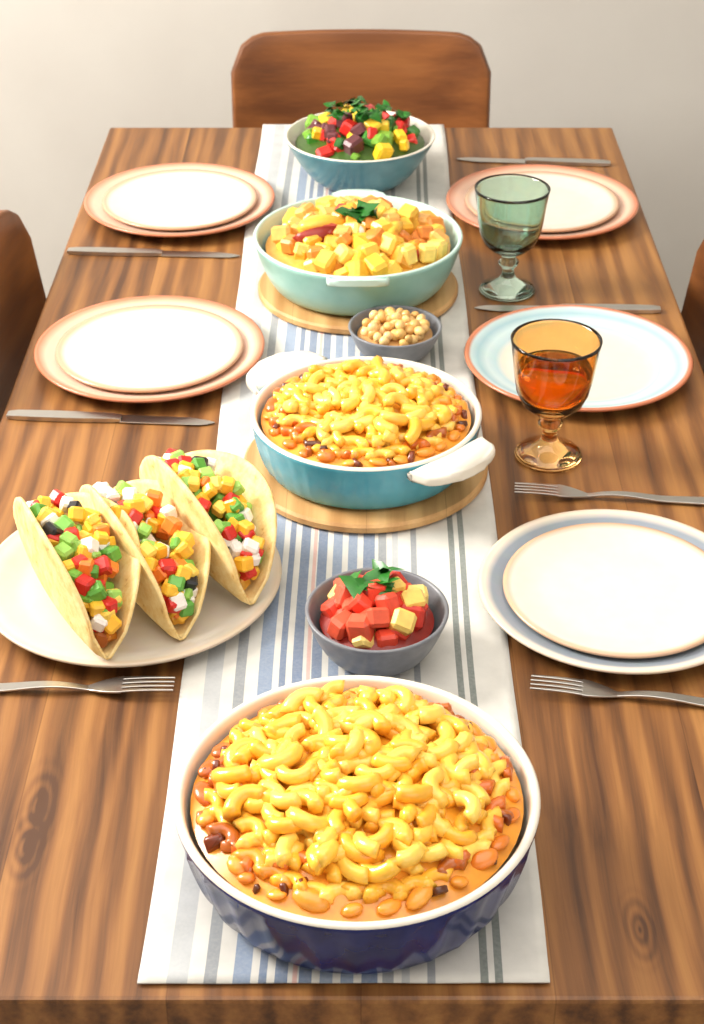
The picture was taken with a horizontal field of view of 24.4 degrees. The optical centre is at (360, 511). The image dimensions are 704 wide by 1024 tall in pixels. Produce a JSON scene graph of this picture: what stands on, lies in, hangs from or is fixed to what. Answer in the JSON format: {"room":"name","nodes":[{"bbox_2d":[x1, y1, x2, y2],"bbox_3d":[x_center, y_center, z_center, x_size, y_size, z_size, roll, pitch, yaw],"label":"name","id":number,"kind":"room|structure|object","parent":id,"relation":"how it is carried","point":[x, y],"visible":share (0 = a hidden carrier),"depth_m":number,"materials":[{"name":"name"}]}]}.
{"room":"dining room","nodes":[
{"label":"dining room","id":0,"kind":"room"},
{"bbox_2d":[0,0,703,309],"bbox_3d":[0.000,-1.535,3.207,4.600,2.600,0.100,0,33,0],"label":"wall","id":1,"kind":"structure","parent":0,"point":[72,72],"depth_m":3.53,"materials":[{"name":"paint"}]},
{"bbox_3d":[0.000,0.983,1.790,4.800,0.080,5.220,0,33,0],"label":"floor","id":2,"kind":"structure","parent":0,"visible":0},
{"bbox_2d":[0,210,45,421],"bbox_3d":[-0.299,0.019,2.428,0.514,0.842,0.497,0,33,0],"label":"dining chair","id":3,"kind":"object","parent":2,"relation":"on","point":[22,293],"visible":0.16,"depth_m":2.39,"materials":[{"name":"brown wood"}]},
{"bbox_2d":[0,128,703,1023],"bbox_3d":[0.000,0.160,2.295,0.900,0.750,1.963,0,33,0],"label":"dining table","id":4,"kind":"object","parent":2,"relation":"on","point":[619,838],"visible":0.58,"depth_m":1.52,"materials":[{"name":"brown wood"}]},
{"bbox_2d":[0,676,174,692],"bbox_3d":[-0.291,0.169,1.580,0.220,0.008,0.025,0,33,0],"label":"fork","id":5,"kind":"object","parent":4,"relation":"on","point":[112,685],"visible":1,"depth_m":1.58,"materials":[{"name":"silver metal"}]},
{"bbox_2d":[6,410,214,424],"bbox_3d":[-0.311,-0.118,2.026,0.260,0.006,0.019,2,33,3],"label":"table knife","id":6,"kind":"object","parent":4,"relation":"on","point":[32,415],"visible":1,"depth_m":2.02,"materials":[{"name":"silver metal"}]},
{"bbox_2d":[0,530,281,667],"bbox_3d":[-0.241,0.071,1.719,0.316,0.018,0.316,0,33,0],"label":"serving plate","id":7,"kind":"object","parent":4,"relation":"on","point":[29,618],"visible":0.38,"depth_m":1.65,"materials":[{"name":"beige ceramic"}]},
{"bbox_2d":[13,489,140,659],"bbox_3d":[-0.281,0.039,1.648,0.098,0.112,0.224,-17,37,-24],"label":"taco","id":8,"kind":"object","parent":7,"relation":"on","point":[90,580],"visible":1,"depth_m":1.60,"materials":[{"name":"food"}]},
{"bbox_2d":[79,479,210,639],"bbox_3d":[-0.217,0.024,1.690,0.098,0.112,0.224,-18,37,-26],"label":"taco","id":9,"kind":"object","parent":7,"relation":"on","point":[174,559],"visible":0.8,"depth_m":1.64,"materials":[{"name":"food"}]},
{"bbox_2d":[139,448,276,604],"bbox_3d":[-0.153,-0.008,1.725,0.098,0.112,0.224,-19,38,-27],"label":"taco","id":10,"kind":"object","parent":7,"relation":"on","point":[221,496],"visible":0.9,"depth_m":1.68,"materials":[{"name":"beige food"}]},
{"bbox_2d":[34,295,264,402],"bbox_3d":[-0.279,-0.212,2.159,0.304,0.021,0.304,0,33,0],"label":"dinner plate","id":11,"kind":"object","parent":4,"relation":"on","point":[45,360],"visible":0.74,"depth_m":2.15,"materials":[{"name":"beige ceramic"}]},
{"bbox_2d":[55,305,243,392],"bbox_3d":[-0.279,-0.215,2.157,0.248,0.014,0.248,0,33,0],"label":"salad plate","id":12,"kind":"object","parent":11,"relation":"on","point":[143,348],"visible":1,"depth_m":2.16,"materials":[{"name":"white ceramic"}]},
{"bbox_2d":[67,247,239,257],"bbox_3d":[-0.311,-0.390,2.446,0.260,0.006,0.019,2,33,3],"label":"table knife","id":13,"kind":"object","parent":4,"relation":"on","point":[99,251],"visible":1,"depth_m":2.44,"materials":[{"name":"silver metal"}]},
{"bbox_2d":[84,162,274,236],"bbox_3d":[-0.287,-0.491,2.588,0.302,0.021,0.302,0,33,0],"label":"dinner plate","id":14,"kind":"object","parent":4,"relation":"on","point":[93,206],"visible":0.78,"depth_m":2.58,"materials":[{"name":"beige ceramic"}]},
{"bbox_2d":[102,169,257,230],"bbox_3d":[-0.287,-0.493,2.586,0.246,0.014,0.246,0,33,0],"label":"salad plate","id":15,"kind":"object","parent":14,"relation":"on","point":[177,199],"visible":1,"depth_m":2.59,"materials":[{"name":"white ceramic"}]},
{"bbox_2d":[137,124,549,983],"bbox_3d":[-0.014,-0.096,2.147,0.333,0.170,1.967,0,33,0],"label":"table runner","id":16,"kind":"object","parent":4,"relation":"on","point":[187,941],"visible":0.29,"depth_m":1.63,"materials":[{"name":"fabric"}]},
{"bbox_2d":[173,675,540,974],"bbox_3d":[-0.003,0.263,1.364,0.302,0.082,0.302,0,33,0],"label":"baking dish","id":17,"kind":"object","parent":16,"relation":"on","point":[341,947],"visible":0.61,"depth_m":1.27,"materials":[{"name":"blue ceramic"}]},
{"bbox_2d":[190,680,523,921],"bbox_3d":[-0.003,0.214,1.333,0.275,0.057,0.275,6,34,9],"label":"macaroni","id":18,"kind":"object","parent":17,"relation":"on","point":[361,803],"visible":1,"depth_m":1.29,"materials":[{"name":"yellow food"}]},
{"bbox_2d":[258,272,457,334],"bbox_3d":[-0.004,-0.322,2.329,0.286,0.012,0.286,0,33,0],"label":"wooden trivet","id":19,"kind":"object","parent":16,"relation":"on","point":[274,301],"visible":0.34,"depth_m":2.26,"materials":[{"name":"brown wood"}]},
{"bbox_2d":[253,189,462,315],"bbox_3d":[-0.004,-0.360,2.304,0.294,0.078,0.294,21,39,29],"label":"baking dish","id":20,"kind":"object","parent":19,"relation":"on","point":[324,293],"visible":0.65,"depth_m":2.21,"materials":[{"name":"green ceramic"}]},
{"bbox_2d":[265,195,450,275],"bbox_3d":[-0.004,-0.397,2.279,0.261,0.081,0.263,0,33,0],"label":"casserole","id":21,"kind":"object","parent":20,"relation":"in","point":[346,235],"visible":0.98,"depth_m":2.24,"materials":[{"name":"yellow food"}]},
{"bbox_2d":[285,111,434,191],"bbox_3d":[-0.002,-0.578,2.659,0.244,0.082,0.244,0,33,0],"label":"salad bowl","id":22,"kind":"object","parent":16,"relation":"on","point":[382,175],"visible":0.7,"depth_m":2.58,"materials":[{"name":"teal ceramic"}]},
{"bbox_2d":[295,96,424,160],"bbox_3d":[-0.002,-0.625,2.629,0.210,0.078,0.210,0,33,0],"label":"salad","id":23,"kind":"object","parent":22,"relation":"in","point":[358,131],"visible":0.99,"depth_m":2.59,"materials":[{"name":"multicoloured food"}]},
{"bbox_2d":[244,439,487,533],"bbox_3d":[0.006,-0.058,1.922,0.288,0.012,0.288,0,33,0],"label":"wooden trivet","id":24,"kind":"object","parent":16,"relation":"on","point":[458,495],"visible":0.3,"depth_m":1.83,"materials":[{"name":"brown wood"}]},
{"bbox_2d":[246,351,494,509],"bbox_3d":[0.006,-0.092,1.900,0.314,0.068,0.268,6,33,9],"label":"casserole dish","id":25,"kind":"object","parent":24,"relation":"on","point":[361,488],"visible":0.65,"depth_m":1.81,"materials":[{"name":"teal ceramic"}]},
{"bbox_2d":[261,355,470,466],"bbox_3d":[0.006,-0.129,1.876,0.243,0.049,0.243,-6,34,-9],"label":"macaroni","id":26,"kind":"object","parent":25,"relation":"on","point":[356,412],"visible":1,"depth_m":1.84,"materials":[{"name":"yellow food"}]},
{"bbox_2d":[305,567,448,676],"bbox_3d":[0.016,0.117,1.615,0.142,0.053,0.142,0,33,0],"label":"bowl","id":27,"kind":"object","parent":16,"relation":"on","point":[385,663],"visible":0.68,"depth_m":1.58,"materials":[{"name":"grey ceramic"}]},
{"bbox_2d":[320,559,433,649],"bbox_3d":[0.016,0.087,1.596,0.113,0.063,0.113,0,33,0],"label":"tomato","id":28,"kind":"object","parent":27,"relation":"in","point":[377,609],"visible":0.98,"depth_m":1.58,"materials":[{"name":"red food"}]},
{"bbox_2d":[348,305,441,361],"bbox_3d":[0.045,-0.229,2.159,0.124,0.041,0.124,0,33,0],"label":"bowl","id":29,"kind":"object","parent":16,"relation":"on","point":[414,352],"visible":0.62,"depth_m":2.12,"materials":[{"name":"grey ceramic"}]},
{"bbox_2d":[357,307,432,345],"bbox_3d":[0.045,-0.248,2.147,0.100,0.033,0.100,0,33,0],"label":"chickpeas","id":30,"kind":"object","parent":29,"relation":"in","point":[390,327],"visible":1,"depth_m":2.13,"materials":[{"name":"beige food"}]},
{"bbox_2d":[474,174,550,301],"bbox_3d":[0.210,-0.384,2.299,0.106,0.157,0.106,0,33,0],"label":"goblet","id":31,"kind":"object","parent":4,"relation":"on","point":[511,208],"visible":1,"depth_m":2.27,"materials":[{"name":"green glass"}]},
{"bbox_2d":[456,157,610,165],"bbox_3d":[0.292,-0.596,2.764,0.260,0.006,0.019,3,33,5],"label":"table knife","id":32,"kind":"object","parent":4,"relation":"on","point":[533,160],"visible":1,"depth_m":2.76,"materials":[{"name":"silver metal"}]},
{"bbox_2d":[446,164,638,239],"bbox_3d":[0.286,-0.486,2.581,0.304,0.021,0.304,0,33,0],"label":"dinner plate","id":33,"kind":"object","parent":4,"relation":"on","point":[455,196],"visible":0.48,"depth_m":2.59,"materials":[{"name":"beige ceramic"}]},
{"bbox_2d":[465,171,619,231],"bbox_3d":[0.286,-0.489,2.579,0.244,0.014,0.244,0,33,0],"label":"salad plate","id":34,"kind":"object","parent":33,"relation":"on","point":[575,202],"visible":0.53,"depth_m":2.58,"materials":[{"name":"white ceramic"}]},
{"bbox_2d":[510,319,602,471],"bbox_3d":[0.225,-0.134,1.913,0.106,0.157,0.106,0,33,0],"label":"goblet","id":35,"kind":"object","parent":4,"relation":"on","point":[555,361],"visible":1,"depth_m":1.90,"materials":[{"name":"orange glass"}]},
{"bbox_2d":[474,304,660,313],"bbox_3d":[0.290,-0.286,2.286,0.260,0.006,0.019,1,33,2],"label":"table knife","id":36,"kind":"object","parent":4,"relation":"on","point":[631,308],"visible":0.5,"depth_m":2.28,"materials":[{"name":"silver metal"}]},
{"bbox_2d":[464,304,692,411],"bbox_3d":[0.284,-0.198,2.137,0.298,0.021,0.298,0,33,0],"label":"dinner plate","id":37,"kind":"object","parent":4,"relation":"on","point":[641,362],"visible":0.68,"depth_m":2.15,"materials":[{"name":"white ceramic"}]},
{"bbox_2d":[478,509,703,674],"bbox_3d":[0.268,0.084,1.702,0.292,0.021,0.292,0,33,0],"label":"dinner plate","id":38,"kind":"object","parent":4,"relation":"on","point":[492,567],"visible":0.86,"depth_m":1.69,"materials":[{"name":"white ceramic"}]},
{"bbox_2d":[503,523,703,658],"bbox_3d":[0.268,0.082,1.700,0.240,0.014,0.240,0,33,0],"label":"salad plate","id":39,"kind":"object","parent":38,"relation":"on","point":[612,590],"visible":1,"depth_m":1.71,"materials":[{"name":"white ceramic"}]},
{"bbox_2d":[514,482,703,504],"bbox_3d":[0.286,-0.020,1.871,0.220,0.008,0.025,3,33,4],"label":"fork","id":40,"kind":"object","parent":4,"relation":"on","point":[558,490],"visible":1,"depth_m":1.87,"materials":[{"name":"silver metal"}]},
{"bbox_2d":[530,675,703,706],"bbox_3d":[0.273,0.176,1.568,0.220,0.008,0.025,5,33,7],"label":"fork","id":41,"kind":"object","parent":4,"relation":"on","point":[589,688],"visible":1,"depth_m":1.57,"materials":[{"name":"silver metal"}]},
{"bbox_2d":[231,29,490,127],"bbox_3d":[0.000,-0.432,3.122,0.497,0.842,0.514,0,33,0],"label":"dining chair","id":42,"kind":"object","parent":2,"relation":"on","point":[278,77],"visible":0.36,"depth_m":3.12,"materials":[{"name":"brown wood"}]},
{"bbox_2d":[681,239,703,373],"bbox_3d":[0.299,0.046,2.386,0.514,0.842,0.497,0,33,0],"label":"dining chair","id":43,"kind":"object","parent":2,"relation":"on","point":[692,312],"visible":0.08,"depth_m":2.40,"materials":[{"name":"brown wood"}]}
]}

